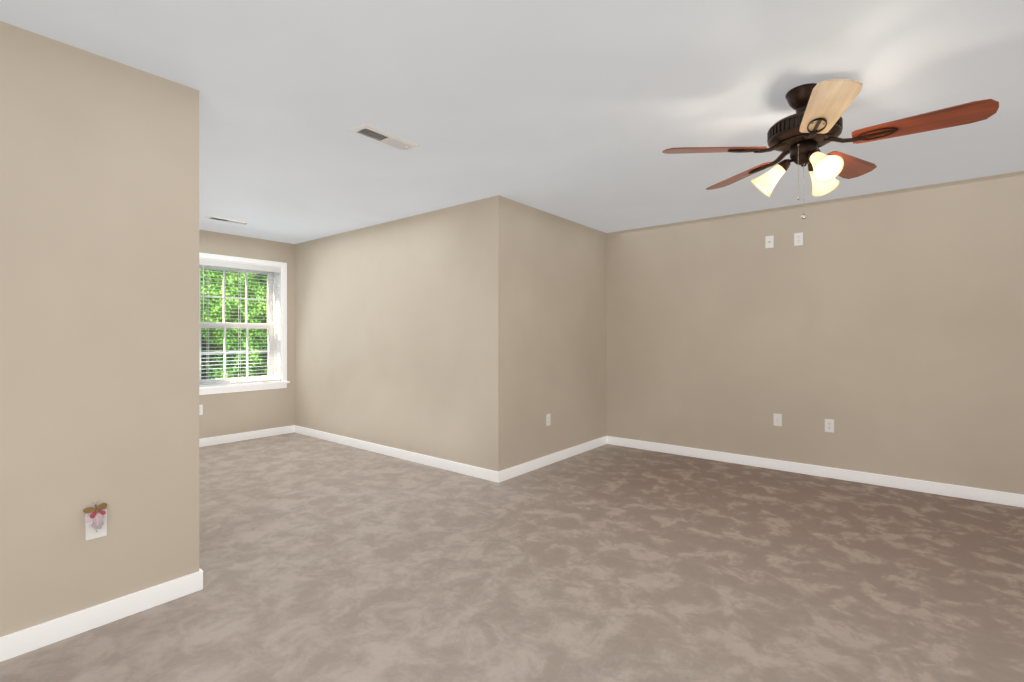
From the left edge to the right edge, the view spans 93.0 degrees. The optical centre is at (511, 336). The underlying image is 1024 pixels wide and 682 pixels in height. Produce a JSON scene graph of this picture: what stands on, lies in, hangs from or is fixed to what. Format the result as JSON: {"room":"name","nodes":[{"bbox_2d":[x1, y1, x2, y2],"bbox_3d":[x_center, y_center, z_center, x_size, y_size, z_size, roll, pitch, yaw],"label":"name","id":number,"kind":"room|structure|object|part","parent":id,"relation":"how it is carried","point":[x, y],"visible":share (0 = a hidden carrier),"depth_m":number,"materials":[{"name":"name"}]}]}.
{"room":"empty living room","nodes":[
{"label":"empty living room","id":0,"kind":"room"},
{"bbox_2d":[0,21,198,636],"bbox_3d":[-3.584,0.015,2.740,3.660,2.440,2.010,0,0,39],"label":"wall","id":1,"kind":"structure","parent":0,"point":[99,280],"depth_m":2.06,"materials":[{"name":"beige paint"}]},
{"bbox_2d":[83,502,106,540],"bbox_3d":[-1.754,0.775,2.048,0.058,0.162,0.082,0,0,39],"label":"outlet","id":2,"kind":"object","parent":1,"relation":"attached to","point":[96,523],"visible":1,"depth_m":2.05,"materials":[{"name":"white plastic"}]},
{"bbox_2d":[0,570,202,661],"bbox_3d":[-2.108,1.189,1.645,0.013,0.092,1.890,0,0,39],"label":"baseboard","id":3,"kind":"structure","parent":1,"relation":"attached to","point":[23,641],"depth_m":2.06,"materials":[{"name":"white wood"}]},
{"bbox_2d":[199,230,294,267],"bbox_3d":[-3.599,-1.048,5.487,0.190,0.315,2.350,0,0,39],"label":"wall","id":4,"kind":"structure","parent":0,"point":[211,242],"depth_m":5.83,"materials":[{"name":"beige paint"}]},
{"bbox_2d":[199,381,294,438],"bbox_3d":[-3.599,0.900,5.487,0.190,0.670,2.350,0,0,39],"label":"wall","id":5,"kind":"structure","parent":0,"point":[235,412],"depth_m":5.84,"materials":[{"name":"beige paint"}]},
{"bbox_2d":[199,405,202,414],"bbox_3d":[-3.506,0.818,5.445,0.008,0.115,0.070,0,0,39],"label":"outlet","id":6,"kind":"object","parent":5,"relation":"attached to","point":[200,409],"visible":0.5,"depth_m":5.46,"materials":[{"name":"white plastic"}]},
{"bbox_2d":[199,252,289,394],"bbox_3d":[-3.289,-0.148,5.833,0.238,1.598,1.154,0,0,39],"label":"window","id":7,"kind":"structure","parent":5,"relation":"in","point":[280,343],"depth_m":6.00,"materials":[{"name":"white plastic"}]},
{"bbox_3d":[-3.339,-0.150,5.873,0.030,1.290,0.770,0,0,39],"label":"glass","id":8,"kind":"part","parent":7,"relation":"part of","materials":[{"name":"clear glass"}]},
{"bbox_2d":[199,259,280,386],"bbox_3d":[-3.252,-0.159,5.802,0.075,1.436,0.962,0,0,39],"label":"window blinds","id":9,"kind":"object","parent":7,"relation":"attached to","point":[238,266],"visible":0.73,"depth_m":5.80,"materials":[{"name":"white plastic"}]},
{"bbox_2d":[199,425,293,446],"bbox_3d":[-3.520,1.189,5.424,0.013,0.092,2.250,0,0,39],"label":"baseboard","id":10,"kind":"structure","parent":5,"relation":"attached to","point":[209,441],"depth_m":5.82,"materials":[{"name":"white wood"}]},
{"bbox_2d":[287,268,294,380],"bbox_3d":[-2.929,-0.163,6.318,0.190,1.455,0.217,0,0,39],"label":"wall","id":11,"kind":"structure","parent":0,"point":[290,324],"depth_m":6.26,"materials":[{"name":"beige paint"}]},
{"bbox_2d":[295,195,605,471],"bbox_3d":[-0.899,0.015,6.073,3.660,2.440,2.050,0,0,39],"label":"wall","id":12,"kind":"structure","parent":0,"point":[472,333],"depth_m":4.81,"materials":[{"name":"beige paint"}]},
{"bbox_2d":[294,425,497,481],"bbox_3d":[-1.467,1.189,5.206,3.457,0.092,0.013,0,0,39],"label":"baseboard","id":13,"kind":"structure","parent":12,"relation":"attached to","point":[473,471],"depth_m":4.88,"materials":[{"name":"white wood"}]},
{"bbox_2d":[546,414,550,425],"bbox_3d":[0.354,0.803,4.704,0.008,0.115,0.070,0,0,39],"label":"outlet","id":14,"kind":"object","parent":12,"relation":"attached to","point":[548,419],"visible":1,"depth_m":4.70,"materials":[{"name":"white plastic"}]},
{"bbox_2d":[497,436,606,482],"bbox_3d":[0.490,1.189,4.869,0.013,0.092,1.943,0,0,39],"label":"baseboard","id":15,"kind":"structure","parent":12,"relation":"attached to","point":[514,471],"depth_m":4.67,"materials":[{"name":"white wood"}]},
{"bbox_2d":[0,432,1023,681],"bbox_3d":[-0.366,1.285,2.909,8.460,0.100,6.310,0,0,39],"label":"floor","id":16,"kind":"structure","parent":0,"point":[322,560],"depth_m":2.46,"materials":[{"name":"beige carpet"}]},
{"bbox_2d":[0,0,1023,243],"bbox_3d":[-0.366,-1.255,2.909,8.460,0.100,6.310,0,0,39],"label":"ceiling","id":17,"kind":"structure","parent":0,"point":[585,112],"depth_m":2.40,"materials":[{"name":"white paint"}]},
{"bbox_2d":[204,215,250,224],"bbox_3d":[-2.922,-1.194,5.013,0.152,0.022,0.405,0,0,39],"label":"ceiling vent","id":18,"kind":"object","parent":17,"relation":"in","point":[227,220],"visible":1,"depth_m":4.99,"materials":[{"name":"white metal"}]},
{"bbox_2d":[348,123,418,150],"bbox_3d":[-0.768,-1.194,2.943,0.152,0.022,0.405,0,0,39],"label":"ceiling vent","id":19,"kind":"object","parent":17,"relation":"in","point":[380,136],"visible":1,"depth_m":2.92,"materials":[{"name":"white metal"}]},
{"bbox_2d":[662,79,998,218],"bbox_3d":[1.473,-0.889,2.345,1.248,0.631,1.307,0,0,39],"label":"ceiling fan","id":20,"kind":"object","parent":17,"relation":"hanging from","point":[807,130],"visible":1,"depth_m":2.25,"materials":[{"name":"brown wood"}]},
{"bbox_3d":[0.993,-0.925,2.402,0.485,0.006,0.158,0,12,3],"label":"blade","id":21,"kind":"part","parent":20,"relation":"part of","materials":[{"name":"brown wood"}]},
{"bbox_3d":[1.315,-0.925,2.802,0.158,0.006,0.485,-12,3,-15],"label":"blade","id":22,"kind":"part","parent":20,"relation":"part of","materials":[{"name":"brown wood"}]},
{"bbox_3d":[1.308,-0.803,2.452,0.134,0.127,0.127,-47,-14,22],"label":"lamp shade","id":23,"kind":"part","parent":20,"relation":"part of","materials":[{"name":"beige glass"}]},
{"bbox_3d":[1.553,-0.803,2.449,0.127,0.134,0.127,-43,21,1],"label":"lamp shade","id":24,"kind":"part","parent":20,"relation":"part of","materials":[{"name":"beige glass"}]},
{"bbox_3d":[1.427,-0.803,2.239,0.127,0.134,0.127,30,-53,-24],"label":"lamp shade","id":25,"kind":"part","parent":20,"relation":"part of","materials":[{"name":"beige glass"}]},
{"bbox_3d":[1.274,-0.925,1.971,0.158,0.006,0.485,13,5,20],"label":"blade","id":26,"kind":"part","parent":20,"relation":"part of","materials":[{"name":"beige wood"}]},
{"bbox_3d":[1.796,-0.925,2.619,0.485,0.006,0.158,0,-12,-33],"label":"blade","id":27,"kind":"part","parent":20,"relation":"part of","materials":[{"name":"brown wood"}]},
{"bbox_3d":[1.770,-0.925,2.105,0.485,0.006,0.158,0,-12,39],"label":"blade","id":28,"kind":"part","parent":20,"relation":"part of","materials":[{"name":"brown wood"}]},
{"bbox_2d":[606,171,1023,494],"bbox_3d":[2.993,0.015,4.177,4.820,2.440,0.120,0,0,39],"label":"wall","id":29,"kind":"structure","parent":0,"point":[884,331],"depth_m":4.22,"materials":[{"name":"beige paint"}]},
{"bbox_2d":[765,235,773,247],"bbox_3d":[2.414,-0.892,4.555,0.070,0.115,0.016,0,0,39],"label":"cable wall plate","id":30,"kind":"object","parent":29,"relation":"attached to","point":[769,241],"visible":1,"depth_m":4.56,"materials":[{"name":"white plastic"}]},
{"bbox_2d":[773,413,781,425],"bbox_3d":[2.470,0.771,4.516,0.070,0.115,0.007,0,0,39],"label":"wall plate","id":31,"kind":"object","parent":29,"relation":"attached to","point":[777,419],"visible":1,"depth_m":4.51,"materials":[{"name":"white plastic"}]},
{"bbox_2d":[794,232,802,245],"bbox_3d":[2.601,-0.888,4.410,0.070,0.115,0.008,0,0,39],"label":"outlet far high power","id":32,"kind":"object","parent":29,"relation":"attached to","point":[798,239],"visible":1,"depth_m":4.41,"materials":[{"name":"white plastic"}]},
{"bbox_2d":[607,436,1023,507],"bbox_3d":[2.912,1.189,4.156,4.654,0.092,0.013,0,0,39],"label":"baseboard","id":33,"kind":"structure","parent":29,"relation":"attached to","point":[992,496],"depth_m":4.21,"materials":[{"name":"white wood"}]},
{"bbox_2d":[825,419,833,432],"bbox_3d":[2.785,0.779,4.262,0.070,0.115,0.008,0,0,39],"label":"electrical outlet","id":34,"kind":"object","parent":29,"relation":"attached to","point":[829,425],"visible":1,"depth_m":4.26,"materials":[{"name":"white plastic"}]},
{"label":"outside","id":35,"kind":"structure","parent":0,"visible":0},
{"bbox_2d":[200,268,266,379],"bbox_3d":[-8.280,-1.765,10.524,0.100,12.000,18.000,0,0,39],"label":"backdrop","id":36,"kind":"structure","parent":35,"point":[255,341],"depth_m":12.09,"materials":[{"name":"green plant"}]}
]}

